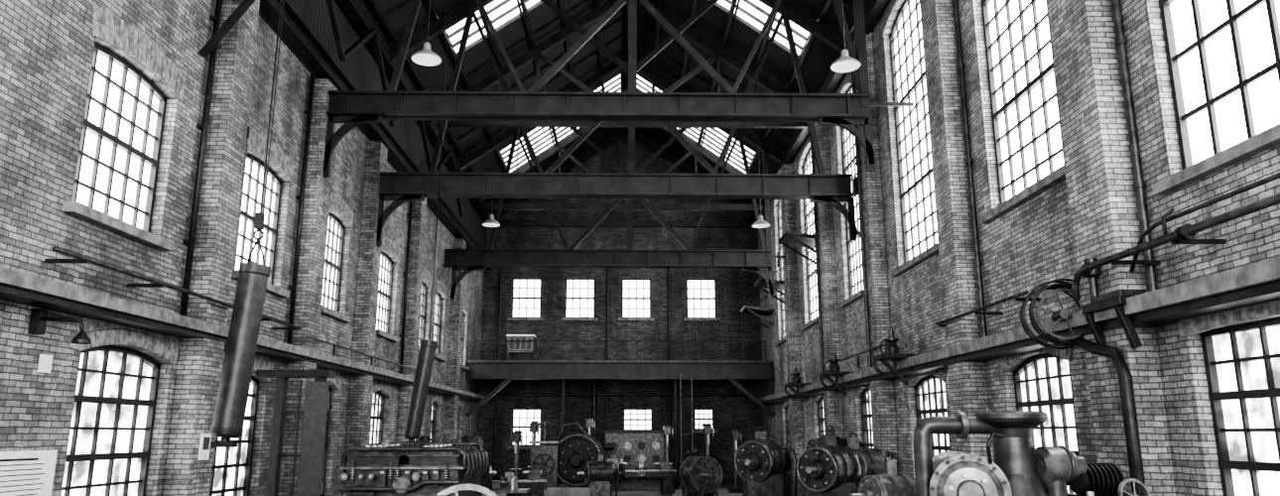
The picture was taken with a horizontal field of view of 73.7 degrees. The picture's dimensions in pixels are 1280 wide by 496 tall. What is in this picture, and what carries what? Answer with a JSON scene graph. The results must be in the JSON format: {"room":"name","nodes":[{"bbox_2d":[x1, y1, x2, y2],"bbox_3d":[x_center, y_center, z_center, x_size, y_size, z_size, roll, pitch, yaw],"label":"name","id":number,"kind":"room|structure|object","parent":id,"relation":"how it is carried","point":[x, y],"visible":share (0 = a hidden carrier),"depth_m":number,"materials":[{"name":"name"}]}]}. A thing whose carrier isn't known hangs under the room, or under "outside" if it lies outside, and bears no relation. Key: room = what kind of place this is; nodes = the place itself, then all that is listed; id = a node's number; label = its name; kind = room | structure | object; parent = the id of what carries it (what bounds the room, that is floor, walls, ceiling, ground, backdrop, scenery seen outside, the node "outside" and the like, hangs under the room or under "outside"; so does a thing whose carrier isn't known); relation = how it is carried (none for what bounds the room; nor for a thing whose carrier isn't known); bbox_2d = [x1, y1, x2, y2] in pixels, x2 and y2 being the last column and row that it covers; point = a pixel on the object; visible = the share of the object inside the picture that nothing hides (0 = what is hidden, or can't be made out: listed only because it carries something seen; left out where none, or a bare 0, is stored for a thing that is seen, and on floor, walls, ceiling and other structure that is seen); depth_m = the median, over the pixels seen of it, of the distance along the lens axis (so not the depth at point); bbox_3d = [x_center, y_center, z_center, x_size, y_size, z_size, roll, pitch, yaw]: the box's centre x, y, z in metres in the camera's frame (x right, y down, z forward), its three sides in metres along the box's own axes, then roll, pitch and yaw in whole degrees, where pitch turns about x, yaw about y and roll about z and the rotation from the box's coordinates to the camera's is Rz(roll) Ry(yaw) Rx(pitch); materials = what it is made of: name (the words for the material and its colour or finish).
{"room":"factory machine hall","nodes":[
{"label":"factory machine hall","id":0,"kind":"room"},
{"bbox_2d":[0,0,484,495],"bbox_3d":[-7.839,0.994,17.936,0.550,10.500,49.700,0,-12,-1],"label":"wall","id":1,"kind":"structure","parent":0,"point":[47,47],"depth_m":13.30,"materials":[{"name":"brick"}]},
{"bbox_2d":[0,450,57,495],"bbox_3d":[-7.434,2.870,10.112,0.036,0.900,1.400,0,-12,-1],"label":"notice board","id":2,"kind":"object","parent":1,"relation":"attached to","point":[28,472],"visible":1,"depth_m":10.34,"materials":[{"name":"paper"}]},
{"bbox_2d":[27,308,91,344],"bbox_3d":[-7.077,0.957,10.445,0.745,0.420,0.200,0,-12,2],"label":"wall lamp","id":3,"kind":"object","parent":1,"relation":"attached to","point":[39,317],"visible":1,"depth_m":10.43,"materials":[{"name":"metal"}]},
{"bbox_2d":[61,317,181,495],"bbox_3d":[-7.555,2.652,12.306,0.435,3.340,2.687,0,-12,-1],"label":"window","id":4,"kind":"structure","parent":1,"relation":"in","point":[108,453],"depth_m":12.46,"materials":[{"name":"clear glass"}]},
{"bbox_2d":[62,3,185,251],"bbox_3d":[-7.545,-1.700,12.549,0.435,3.050,2.480,0,-12,-1],"label":"window","id":5,"kind":"structure","parent":1,"relation":"in","point":[118,164],"depth_m":12.60,"materials":[{"name":"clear glass"}]},
{"bbox_2d":[44,246,301,330],"bbox_3d":[-7.235,0.850,13.933,0.520,0.085,7.800,0,-12,-1],"label":"pipe","id":6,"kind":"object","parent":1,"relation":"attached to","point":[81,259],"visible":0.89,"depth_m":12.21,"materials":[{"name":"metal"}]},
{"bbox_2d":[179,0,222,316],"bbox_3d":[-7.425,-1.860,14.470,0.140,6.200,0.160,0,-12,-1],"label":"downpipe","id":7,"kind":"object","parent":1,"relation":"attached to","point":[215,18],"visible":0.85,"depth_m":14.33,"materials":[{"name":"metal"}]},
{"bbox_2d":[162,0,259,495],"bbox_3d":[-7.313,0.309,14.562,0.380,10.400,0.720,0,-12,-1],"label":"pilaster","id":8,"kind":"object","parent":1,"relation":"attached to","point":[199,365],"visible":1,"depth_m":14.43,"materials":[{"name":"brick"}]},
{"bbox_2d":[198,0,284,447],"bbox_3d":[-6.621,-0.821,13.722,1.805,7.830,0.595,-6,-14,24],"label":"cylinder","id":9,"kind":"object","parent":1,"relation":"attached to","point":[241,344],"visible":1,"depth_m":12.87,"materials":[{"name":"metal"}]},
{"bbox_2d":[209,349,273,495],"bbox_3d":[-7.670,3.874,16.030,0.320,4.020,2.406,0,-12,-1],"label":"window","id":10,"kind":"structure","parent":1,"relation":"in","point":[231,466],"depth_m":16.64,"materials":[{"name":"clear glass"}]},
{"bbox_2d":[0,266,486,401],"bbox_3d":[-7.329,2.163,17.689,0.470,0.250,49.700,0,-12,-1],"label":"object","id":11,"kind":"structure","parent":1,"relation":"attached to","point":[17,287],"depth_m":12.35,"materials":[{"name":"stone"}]},
{"bbox_2d":[231,128,294,297],"bbox_3d":[-7.615,-0.691,17.180,0.435,3.050,2.402,0,-12,-1],"label":"window","id":12,"kind":"structure","parent":1,"relation":"in","point":[254,169],"depth_m":17.35,"materials":[{"name":"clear glass"}]},
{"bbox_2d":[255,370,335,495],"bbox_3d":[-6.802,4.176,16.408,1.450,3.630,0.460,0,-12,-1],"label":"door","id":13,"kind":"structure","parent":1,"relation":"in","point":[315,412],"depth_m":16.47,"materials":[{"name":"paint"}]},
{"bbox_2d":[286,74,314,344],"bbox_3d":[-7.491,-0.912,18.817,0.140,6.200,0.160,0,-12,-1],"label":"downpipe","id":14,"kind":"object","parent":1,"relation":"attached to","point":[301,197],"visible":0.87,"depth_m":18.77,"materials":[{"name":"metal"}]},
{"bbox_2d":[278,78,337,495],"bbox_3d":[-7.379,1.257,18.909,0.380,10.400,0.720,0,-12,-1],"label":"pilaster","id":15,"kind":"object","parent":1,"relation":"attached to","point":[312,259],"visible":0.78,"depth_m":18.87,"materials":[{"name":"brick"}]},
{"bbox_2d":[316,367,342,495],"bbox_3d":[-7.679,4.431,20.463,0.435,3.339,2.137,0,-12,-1],"label":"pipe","id":16,"kind":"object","parent":1,"relation":"in","point":[336,381],"depth_m":21.22,"materials":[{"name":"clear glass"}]},
{"bbox_2d":[320,192,354,323],"bbox_3d":[-7.679,0.219,21.356,0.435,3.050,2.161,0,-12,-1],"label":"window","id":17,"kind":"structure","parent":1,"relation":"in","point":[335,229],"depth_m":21.73,"materials":[{"name":"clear glass"}]},
{"bbox_2d":[342,140,387,495],"bbox_3d":[-7.443,2.173,23.110,0.380,10.400,0.720,0,-12,-1],"label":"pilaster","id":18,"kind":"object","parent":1,"relation":"attached to","point":[365,319],"visible":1,"depth_m":23.01,"materials":[{"name":"brick"}]},
{"bbox_2d":[368,380,392,446],"bbox_3d":[-7.749,5.432,25.055,0.435,3.340,2.315,0,-12,-1],"label":"window","id":19,"kind":"structure","parent":1,"relation":"in","point":[377,399],"depth_m":25.57,"materials":[{"name":"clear glass"}]},
{"bbox_2d":[376,236,400,342],"bbox_3d":[-7.749,1.231,25.996,0.435,3.050,2.256,0,-12,-1],"label":"window","id":20,"kind":"structure","parent":1,"relation":"in","point":[386,265],"depth_m":26.35,"materials":[{"name":"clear glass"}]},
{"bbox_2d":[399,201,412,374],"bbox_3d":[-7.627,1.047,27.805,0.140,6.200,0.160,0,-12,-1],"label":"downpipe","id":21,"kind":"object","parent":1,"relation":"attached to","point":[409,214],"visible":0.74,"depth_m":27.74,"materials":[{"name":"metal"}]},
{"bbox_2d":[395,197,427,442],"bbox_3d":[-7.516,3.227,27.945,0.380,10.400,0.720,0,-12,-1],"label":"pilaster","id":22,"kind":"object","parent":1,"relation":"attached to","point":[419,210],"visible":0.44,"depth_m":27.96,"materials":[{"name":"brick"}]},
{"bbox_2d":[418,266,432,352],"bbox_3d":[-7.818,2.227,30.563,0.435,3.050,2.209,0,-12,-1],"label":"window","id":23,"kind":"structure","parent":1,"relation":"in","point":[427,275],"depth_m":31.28,"materials":[{"name":"clear glass"}]},
{"bbox_2d":[433,279,447,361],"bbox_3d":[-7.859,2.802,33.201,0.435,3.050,2.020,0,-12,-1],"label":"window","id":24,"kind":"structure","parent":1,"relation":"in","point":[440,286],"depth_m":33.63,"materials":[{"name":"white glass"}]},
{"bbox_2d":[443,238,465,442],"bbox_3d":[-7.623,4.761,34.980,0.380,10.400,0.720,0,-12,-1],"label":"pilaster","id":25,"kind":"object","parent":1,"relation":"attached to","point":[455,316],"visible":0.75,"depth_m":34.78,"materials":[{"name":"brick"}]},
{"bbox_2d":[258,0,486,249],"bbox_3d":[-7.664,-5.454,19.344,0.300,2.700,49.700,0,-12,-1],"label":"roof","id":26,"kind":"object","parent":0,"point":[361,68],"visible":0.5,"depth_m":23.48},
{"bbox_2d":[326,0,463,216],"bbox_3d":[-7.054,-4.213,25.273,0.120,1.899,19.072,0,-12,-1],"label":"wind bracing","id":27,"kind":"structure","parent":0,"point":[343,56],"depth_m":22.69,"materials":[{"name":"metal"}]},
{"bbox_2d":[359,0,626,213],"bbox_3d":[-4.147,-9.136,20.201,7.834,5.580,49.700,0,-12,-1],"label":"roof","id":28,"kind":"structure","parent":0,"point":[390,18],"depth_m":30.07,"materials":[{"name":"metal"}]},
{"bbox_2d":[410,0,441,66],"bbox_3d":[-4.530,-6.467,18.640,0.636,5.079,0.636,0,-12,-1],"label":"pendant lamp","id":29,"kind":"object","parent":28,"relation":"hanging from","point":[426,57],"visible":1,"depth_m":18.22,"materials":[{"name":"metal"}]},
{"bbox_2d":[403,0,450,442],"bbox_3d":[-5.115,-0.686,20.749,0.708,14.980,0.400,0,-12,-1],"label":"cylinder","id":30,"kind":"object","parent":28,"relation":"hanging from","point":[428,348],"visible":0.97,"depth_m":19.79,"materials":[{"name":"metal"}]},
{"bbox_2d":[439,0,621,172],"bbox_3d":[-3.244,-9.675,20.639,5.302,3.812,42.350,0,-12,-1],"label":"skylight","id":31,"kind":"object","parent":28,"relation":"attached to","point":[499,12],"visible":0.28,"depth_m":28.00,"materials":[{"name":"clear glass"}]},
{"bbox_2d":[443,53,784,302],"bbox_3d":[-0.625,-2.989,34.831,14.242,10.581,0.420,0,-12,-1],"label":"roof truss","id":32,"kind":"object","parent":28,"relation":"attached to","point":[466,261],"visible":0.91,"depth_m":34.06,"materials":[{"name":"metal"}]},
{"bbox_2d":[481,485,742,495],"bbox_3d":[-0.565,6.244,16.901,14.000,0.200,49.700,0,-12,-1],"label":"floor","id":33,"kind":"structure","parent":0,"point":[722,490],"depth_m":35.81,"materials":[{"name":"concrete"}]},
{"bbox_2d":[338,442,497,495],"bbox_3d":[-3.334,4.299,13.752,2.768,2.259,2.600,0,-12,-1],"label":"engine","id":34,"kind":"object","parent":33,"relation":"on","point":[394,468],"visible":1,"depth_m":12.87,"materials":[{"name":"metal"}]},
{"bbox_2d":[493,267,502,480],"bbox_3d":[-7.031,6.025,42.185,0.099,11.000,0.099,0,-12,-1],"label":"riser pipe","id":35,"kind":"object","parent":33,"relation":"on","point":[500,290],"visible":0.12,"depth_m":42.25,"materials":[{"name":"metal"}]},
{"bbox_2d":[476,473,530,495],"bbox_3d":[-3.956,6.781,23.028,1.900,1.360,0.900,0,-12,-1],"label":"workbench","id":36,"kind":"object","parent":33,"relation":"on","point":[512,481],"visible":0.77,"depth_m":22.88,"materials":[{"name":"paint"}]},
{"bbox_2d":[476,465,546,495],"bbox_3d":[-4.260,7.272,26.429,2.748,1.850,0.711,5,-13,-20],"label":"lathe","id":37,"kind":"object","parent":33,"relation":"on","point":[534,481],"visible":0.23,"depth_m":26.56,"materials":[{"name":"paint"}]},
{"bbox_2d":[506,430,522,495],"bbox_3d":[-4.920,8.561,33.962,0.600,2.540,0.950,0,-12,-1],"label":"press","id":38,"kind":"object","parent":33,"relation":"on","point":[517,437],"visible":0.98,"depth_m":33.77,"materials":[{"name":"paint"}]},
{"bbox_2d":[528,421,605,495],"bbox_3d":[-2.685,7.971,32.000,2.809,2.858,2.200,0,-12,-1],"label":"generator","id":39,"kind":"object","parent":33,"relation":"on","point":[561,461],"visible":0.85,"depth_m":31.44,"materials":[{"name":"metal"}]},
{"bbox_2d":[576,451,625,495],"bbox_3d":[-1.319,7.840,28.979,1.642,1.827,1.120,0,-12,-1],"label":"motor","id":40,"kind":"object","parent":33,"relation":"on","point":[599,474],"visible":1,"depth_m":28.69,"materials":[{"name":"paint"}]},
{"bbox_2d":[465,360,774,489],"bbox_3d":[-0.904,8.254,39.873,13.918,5.660,3.750,0,-12,-1],"label":"support beam","id":41,"kind":"structure","parent":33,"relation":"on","point":[507,370],"depth_m":38.72,"materials":[{"name":"metal"}]},
{"bbox_2d":[506,334,535,360],"bbox_3d":[-5.541,4.727,39.727,1.300,1.330,0.700,0,-12,-1],"label":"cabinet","id":42,"kind":"object","parent":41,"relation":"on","point":[513,345],"visible":0.77,"depth_m":39.47,"materials":[{"name":"metal"}]},
{"bbox_2d":[487,384,754,417],"bbox_3d":[-0.927,7.446,41.661,13.000,1.600,0.237,0,-12,-1],"label":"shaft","id":43,"kind":"object","parent":41,"relation":"hanging from","point":[594,394],"visible":0.89,"depth_m":41.67,"materials":[{"name":"metal"}]},
{"bbox_2d":[726,268,743,360],"bbox_3d":[4.722,3.116,42.691,0.750,5.700,0.060,0,-12,-1],"label":"access ladder","id":44,"kind":"object","parent":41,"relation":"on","point":[740,301],"visible":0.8,"depth_m":42.63,"materials":[{"name":"metal"}]},
{"bbox_2d":[603,430,664,490],"bbox_3d":[-0.218,9.228,37.184,2.800,2.510,0.510,0,-12,-1],"label":"switchboard","id":45,"kind":"object","parent":33,"relation":"on","point":[647,448],"visible":0.73,"depth_m":37.06,"materials":[{"name":"paint"}]},
{"bbox_2d":[603,442,676,495],"bbox_3d":[-0.189,8.895,34.342,3.336,2.050,0.711,1,-12,-6],"label":"lathe","id":46,"kind":"object","parent":33,"relation":"on","point":[665,472],"visible":0.73,"depth_m":34.19,"materials":[{"name":"paint"}]},
{"bbox_2d":[678,456,723,495],"bbox_3d":[1.934,7.489,27.058,1.395,1.726,1.361,0,-12,-1],"label":"motor","id":47,"kind":"object","parent":33,"relation":"on","point":[704,474],"visible":1,"depth_m":26.80,"materials":[{"name":"paint"}]},
{"bbox_2d":[728,428,742,493],"bbox_3d":[4.046,9.010,36.252,0.600,2.640,0.950,0,-12,-1],"label":"press","id":48,"kind":"object","parent":33,"relation":"on","point":[734,433],"visible":0.88,"depth_m":36.07,"materials":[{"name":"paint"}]},
{"bbox_2d":[734,426,793,495],"bbox_3d":[3.032,5.693,20.899,1.507,2.574,1.785,0,-12,-1],"label":"motor","id":49,"kind":"object","parent":33,"relation":"on","point":[761,462],"visible":1,"depth_m":20.41,"materials":[{"name":"paint"}]},
{"bbox_2d":[796,428,867,495],"bbox_3d":[3.769,4.775,16.503,1.591,2.494,1.837,0,-12,-1],"label":"motor","id":50,"kind":"object","parent":33,"relation":"on","point":[830,468],"visible":1,"depth_m":16.06,"materials":[{"name":"paint"}]},
{"bbox_2d":[847,432,902,493],"bbox_3d":[4.662,5.204,18.307,2.012,2.424,1.215,0,-12,-1],"label":"motor","id":51,"kind":"object","parent":33,"relation":"on","point":[874,457],"visible":0.3,"depth_m":18.28,"materials":[{"name":"metal"}]},
{"bbox_2d":[849,452,916,495],"bbox_3d":[3.838,4.159,12.804,1.497,2.122,0.926,0,-12,-1],"label":"motor","id":52,"kind":"object","parent":33,"relation":"on","point":[890,482],"visible":0.66,"depth_m":12.68,"materials":[{"name":"metal"}]},
{"bbox_2d":[913,410,1151,495],"bbox_3d":[3.620,2.876,8.026,2.390,2.600,2.200,0,-12,-1],"label":"pump","id":53,"kind":"object","parent":33,"relation":"on","point":[1017,469],"visible":1,"depth_m":7.67,"materials":[{"name":"metal"}]},
{"bbox_2d":[1074,337,1146,495],"bbox_3d":[6.024,2.911,10.792,0.168,3.670,1.097,0,-12,-1],"label":"drain pipe","id":54,"kind":"object","parent":33,"relation":"on","point":[1128,406],"visible":1,"depth_m":10.47,"materials":[{"name":"metal"}]},
{"bbox_2d":[477,132,764,485],"bbox_3d":[-0.938,2.558,43.417,14.000,18.300,0.550,0,-12,-1],"label":"wall","id":55,"kind":"structure","parent":0,"point":[739,413],"depth_m":42.79,"materials":[{"name":"brick"}]},
{"bbox_2d":[258,0,491,270],"bbox_3d":[-7.344,-4.378,19.114,0.350,0.450,49.700,0,-12,-1],"label":"beam","id":56,"kind":"structure","parent":55,"relation":"attached to","point":[295,32],"depth_m":20.23,"materials":[{"name":"metal"}]},
{"bbox_2d":[337,0,491,220],"bbox_3d":[-7.264,-6.577,19.595,0.300,0.350,49.700,0,-12,-1],"label":"beam","id":57,"kind":"structure","parent":55,"relation":"attached to","point":[354,10],"depth_m":24.60,"materials":[{"name":"metal"}]},
{"bbox_2d":[507,408,541,449],"bbox_3d":[-5.559,8.840,41.765,1.750,1.940,0.435,0,-12,-1],"label":"window","id":58,"kind":"structure","parent":55,"relation":"in","point":[521,418],"depth_m":41.97,"materials":[{"name":"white glass"}]},
{"bbox_2d":[507,277,543,320],"bbox_3d":[-5.734,2.591,43.125,1.800,2.190,0.435,0,-12,-1],"label":"window","id":59,"kind":"structure","parent":55,"relation":"in","point":[526,293],"depth_m":43.27,"materials":[{"name":"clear glass"}]},
{"bbox_2d":[561,278,597,320],"bbox_3d":[-3.034,2.600,43.164,1.800,2.190,0.435,0,-12,-1],"label":"window","id":60,"kind":"structure","parent":55,"relation":"in","point":[579,293],"depth_m":43.32,"materials":[{"name":"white glass"}]},
{"bbox_2d":[618,278,653,320],"bbox_3d":[-0.184,2.609,43.205,1.800,2.190,0.435,0,-12,-1],"label":"window","id":61,"kind":"structure","parent":55,"relation":"in","point":[635,293],"depth_m":43.36,"materials":[{"name":"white glass"}]},
{"bbox_2d":[623,408,652,430],"bbox_3d":[-0.104,8.506,41.921,1.760,1.220,0.435,0,-12,-1],"label":"window","id":62,"kind":"structure","parent":55,"relation":"in","point":[633,419],"depth_m":42.09,"materials":[{"name":"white glass"}]},
{"bbox_2d":[683,278,720,321],"bbox_3d":[3.115,2.619,43.253,1.800,2.190,0.435,0,-12,-1],"label":"window","id":63,"kind":"structure","parent":55,"relation":"in","point":[701,293],"depth_m":43.39,"materials":[{"name":"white glass"}]},
{"bbox_2d":[692,408,717,432],"bbox_3d":[3.150,8.492,41.974,1.270,1.170,0.435,0,-12,-1],"label":"window","id":64,"kind":"structure","parent":55,"relation":"in","point":[702,416],"depth_m":42.14,"materials":[{"name":"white glass"}]},
{"bbox_2d":[474,340,767,360],"bbox_3d":[-0.864,4.676,38.888,13.269,0.911,0.043,0,-12,-1],"label":"railing","id":65,"kind":"object","parent":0,"point":[507,350],"depth_m":38.89,"materials":[{"name":"metal"}]},
{"bbox_2d":[635,0,869,203],"bbox_3d":[3.618,-9.112,20.313,7.834,5.580,49.700,0,-12,-1],"label":"roof","id":66,"kind":"structure","parent":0,"point":[816,58],"depth_m":30.25,"materials":[{"name":"metal"}]},
{"bbox_2d":[376,0,858,247],"bbox_3d":[-0.346,-5.193,24.721,13.992,10.581,0.420,0,-12,-1],"label":"roof truss","id":67,"kind":"object","parent":66,"relation":"attached to","point":[398,188],"visible":0.93,"depth_m":23.94,"materials":[{"name":"metal"}]},
{"bbox_2d":[322,0,913,177],"bbox_3d":[-0.281,-6.442,20.542,13.992,9.921,0.420,0,-12,-1],"label":"roof truss","id":68,"kind":"object","parent":66,"relation":"attached to","point":[353,108],"visible":0.99,"depth_m":19.77,"materials":[{"name":"metal"}]},
{"bbox_2d":[429,0,807,128],"bbox_3d":[-0.417,-6.756,30.230,13.984,5.181,0.220,0,-12,-1],"label":"roof truss","id":69,"kind":"object","parent":66,"relation":"attached to","point":[536,53],"visible":0.51,"depth_m":29.99,"materials":[{"name":"metal"}]},
{"bbox_2d":[492,128,752,227],"bbox_3d":[-0.622,-3.719,43.690,13.984,5.381,0.220,0,-12,-1],"label":"roof truss","id":70,"kind":"object","parent":66,"relation":"attached to","point":[640,136],"visible":0.52,"depth_m":43.17,"materials":[{"name":"metal"}]},
{"bbox_2d":[479,127,771,211],"bbox_3d":[-0.568,-4.436,40.163,13.984,5.481,0.220,0,-12,-1],"label":"roof truss","id":71,"kind":"object","parent":66,"relation":"attached to","point":[573,137],"visible":0.6,"depth_m":39.58,"materials":[{"name":"metal"}]},
{"bbox_2d":[637,0,814,173],"bbox_3d":[2.705,-9.656,20.725,5.302,3.812,42.350,0,-12,-1],"label":"skylight","id":72,"kind":"object","parent":66,"relation":"attached to","point":[756,13],"visible":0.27,"depth_m":28.07,"materials":[{"name":"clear glass"}]},
{"bbox_2d":[830,0,860,72],"bbox_3d":[4.407,-6.263,18.834,0.636,4.863,0.636,0,-12,-1],"label":"pendant lamp","id":73,"kind":"object","parent":66,"relation":"hanging from","point":[844,64],"visible":1,"depth_m":18.43,"materials":[{"name":"metal"}]},
{"bbox_2d":[758,0,1279,495],"bbox_3d":[6.709,-0.485,18.479,0.550,13.620,49.700,0,-12,-1],"label":"wall","id":74,"kind":"structure","parent":0,"point":[1030,246],"depth_m":14.51,"materials":[{"name":"brick"}]},
{"bbox_2d":[740,294,773,328],"bbox_3d":[5.418,2.904,39.574,1.359,1.546,1.500,0,-12,-1],"label":"wall bracket","id":75,"kind":"object","parent":74,"relation":"attached to","point":[745,310],"visible":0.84,"depth_m":39.06,"materials":[{"name":"metal"}]},
{"bbox_2d":[772,199,785,346],"bbox_3d":[6.228,0.548,37.131,0.435,7.130,3.136,0,-12,-1],"label":"window","id":76,"kind":"structure","parent":74,"relation":"in","point":[781,341],"depth_m":38.05,"materials":[{"name":"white glass"}]},
{"bbox_2d":[779,152,805,495],"bbox_3d":[6.004,2.836,33.661,0.380,13.600,0.800,0,-12,-1],"label":"pilaster","id":77,"kind":"object","parent":74,"relation":"attached to","point":[788,205],"visible":0.56,"depth_m":33.28,"materials":[{"name":"brick"}]},
{"bbox_2d":[777,219,815,263],"bbox_3d":[5.575,-0.282,29.421,1.359,1.546,1.500,0,-12,-1],"label":"wall bracket","id":78,"kind":"object","parent":74,"relation":"attached to","point":[793,238],"visible":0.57,"depth_m":29.17,"materials":[{"name":"metal"}]},
{"bbox_2d":[796,132,818,330],"bbox_3d":[6.316,-0.720,31.318,0.435,7.130,3.608,0,-12,-1],"label":"window","id":79,"kind":"structure","parent":74,"relation":"in","point":[807,169],"depth_m":32.17,"materials":[{"name":"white glass"}]},
{"bbox_2d":[749,0,889,221],"bbox_3d":[6.184,-6.827,19.854,0.300,0.350,49.700,0,-12,-1],"label":"trim","id":80,"kind":"structure","parent":74,"relation":"attached to","point":[873,9],"depth_m":26.90,"materials":[{"name":"metal"}]},
{"bbox_2d":[813,122,843,437],"bbox_3d":[6.094,1.537,27.702,0.380,13.600,0.800,0,-12,-1],"label":"pilaster","id":81,"kind":"object","parent":74,"relation":"attached to","point":[832,403],"visible":0.44,"depth_m":27.39,"materials":[{"name":"brick"}]},
{"bbox_2d":[810,141,824,380],"bbox_3d":[5.814,-0.164,28.069,0.145,8.920,0.145,0,-12,-1],"label":"drain pipe","id":82,"kind":"object","parent":81,"relation":"attached to","point":[821,333],"visible":0.8,"depth_m":27.78,"materials":[{"name":"metal"}]},
{"bbox_2d":[819,353,856,395],"bbox_3d":[5.711,3.655,24.675,0.940,1.228,0.800,0,-12,-1],"label":"valve","id":83,"kind":"object","parent":74,"relation":"attached to","point":[833,370],"visible":0.99,"depth_m":24.59,"materials":[{"name":"metal"}]},
{"bbox_2d":[835,71,863,307],"bbox_3d":[6.399,-1.902,25.896,0.435,7.129,2.774,0,-12,-1],"label":"window","id":84,"kind":"structure","parent":74,"relation":"in","point":[848,144],"depth_m":26.18,"materials":[{"name":"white glass"}]},
{"bbox_2d":[852,384,873,448],"bbox_3d":[6.405,5.170,23.945,0.435,3.380,2.311,0,-12,-1],"label":"window","id":85,"kind":"structure","parent":74,"relation":"in","point":[865,397],"depth_m":24.56,"materials":[{"name":"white glass"}]},
{"bbox_2d":[849,24,897,459],"bbox_3d":[6.174,0.397,22.475,0.380,13.600,0.800,0,-12,-1],"label":"pilaster","id":86,"kind":"object","parent":74,"relation":"attached to","point":[882,397],"visible":0.56,"depth_m":22.05,"materials":[{"name":"brick"}]},
{"bbox_2d":[851,72,872,367],"bbox_3d":[5.894,-1.304,22.842,0.145,8.920,0.145,0,-12,-1],"label":"drain pipe","id":87,"kind":"object","parent":86,"relation":"attached to","point":[853,87],"visible":0.78,"depth_m":22.54,"materials":[{"name":"metal"}]},
{"bbox_2d":[872,330,917,384],"bbox_3d":[5.793,2.483,19.302,0.940,1.228,0.800,0,-12,-1],"label":"valve","id":88,"kind":"object","parent":74,"relation":"attached to","point":[892,349],"visible":0.99,"depth_m":19.22,"materials":[{"name":"metal"}]},
{"bbox_2d":[879,0,938,276],"bbox_3d":[6.483,-3.105,20.376,0.435,7.130,3.417,0,-12,-1],"label":"window","id":89,"kind":"structure","parent":74,"relation":"in","point":[916,179],"depth_m":20.74,"materials":[{"name":"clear glass"}]},
{"bbox_2d":[903,369,949,457],"bbox_3d":[6.481,4.083,18.962,0.435,3.380,2.851,0,-12,-1],"label":"window","id":90,"kind":"structure","parent":74,"relation":"in","point":[930,392],"depth_m":19.23,"materials":[{"name":"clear glass"}]},
{"bbox_2d":[919,0,993,462],"bbox_3d":[6.256,-0.785,17.053,0.380,13.600,0.850,0,-12,-1],"label":"pilaster","id":91,"kind":"object","parent":74,"relation":"attached to","point":[966,379],"visible":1,"depth_m":16.81,"materials":[{"name":"brick"}]},
{"bbox_2d":[952,0,987,337],"bbox_3d":[6.376,-2.634,16.742,0.145,8.920,0.145,0,-12,-1],"label":"drain pipe","id":92,"kind":"object","parent":74,"relation":"attached to","point":[977,263],"visible":0.88,"depth_m":16.46,"materials":[{"name":"metal"}]},
{"bbox_2d":[935,290,1045,327],"bbox_3d":[6.197,1.126,15.152,0.500,0.105,3.900,0,-12,-1],"label":"pipe","id":93,"kind":"object","parent":74,"relation":"attached to","point":[1016,298],"visible":0.81,"depth_m":14.93,"materials":[{"name":"metal"}]},
{"bbox_2d":[752,256,1279,405],"bbox_3d":[6.175,2.362,17.850,0.500,0.310,49.700,0,-12,-1],"label":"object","id":94,"kind":"structure","parent":74,"relation":"attached to","point":[1257,283],"depth_m":10.62,"materials":[{"name":"metal"}]},
{"bbox_2d":[980,0,1065,223],"bbox_3d":[6.564,-4.266,15.052,0.435,7.130,3.322,0,-12,-1],"label":"window","id":95,"kind":"structure","parent":74,"relation":"in","point":[1028,145],"depth_m":14.97,"materials":[{"name":"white glass"}]},
{"bbox_2d":[997,346,1079,493],"bbox_3d":[6.558,2.965,13.834,0.435,3.380,2.758,0,-12,-1],"label":"window","id":96,"kind":"structure","parent":74,"relation":"in","point":[1042,382],"depth_m":13.99,"materials":[{"name":"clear glass"}]},
{"bbox_2d":[1020,278,1083,349],"bbox_3d":[5.976,1.215,12.014,1.006,1.578,0.513,0,-12,-1],"label":"wheel","id":97,"kind":"object","parent":74,"relation":"attached to","point":[1061,285],"visible":0.67,"depth_m":12.09,"materials":[{"name":"metal"}]},
{"bbox_2d":[1046,0,1175,495],"bbox_3d":[6.333,-1.893,11.973,0.380,13.600,1.000,0,-12,-1],"label":"pilaster","id":98,"kind":"object","parent":74,"relation":"attached to","point":[1102,201],"visible":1,"depth_m":11.42,"materials":[{"name":"brick"}]},
{"bbox_2d":[1081,257,1146,348],"bbox_3d":[6.236,0.698,11.059,0.585,1.273,0.920,0,-12,-1],"label":"shelf bracket","id":99,"kind":"object","parent":74,"relation":"attached to","point":[1116,299],"visible":0.77,"depth_m":11.01,"materials":[{"name":"metal"}]},
{"bbox_2d":[1111,0,1157,291],"bbox_3d":[6.454,-3.742,11.662,0.145,8.920,0.145,0,-12,-1],"label":"drain pipe","id":100,"kind":"object","parent":74,"relation":"attached to","point":[1139,185],"visible":0.8,"depth_m":11.12,"materials":[{"name":"metal"}]},
{"bbox_2d":[1071,193,1279,299],"bbox_3d":[6.206,-0.226,9.046,0.669,0.735,5.395,0,-12,-1],"label":"pipe","id":101,"kind":"object","parent":74,"relation":"attached to","point":[1182,234],"visible":0.99,"depth_m":9.51,"materials":[{"name":"metal"}]},
{"bbox_2d":[1129,172,1279,271],"bbox_3d":[6.059,-0.383,8.476,0.050,0.491,4.219,0,-12,-1],"label":"pipe","id":102,"kind":"object","parent":101,"relation":"attached to","point":[1276,176],"visible":0.92,"depth_m":9.15,"materials":[{"name":"metal"}]},
{"bbox_2d":[1152,0,1279,195],"bbox_3d":[6.639,-3.594,9.686,0.435,5.330,3.322,0,-12,-1],"label":"window","id":103,"kind":"structure","parent":74,"relation":"in","point":[1223,56],"depth_m":9.96,"materials":[{"name":"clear glass"}]},
{"bbox_2d":[1177,299,1279,495],"bbox_3d":[6.638,1.875,8.597,0.435,3.280,3.100,0,-12,-1],"label":"window","id":104,"kind":"structure","parent":74,"relation":"in","point":[1242,361],"depth_m":9.53,"materials":[{"name":"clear glass"}]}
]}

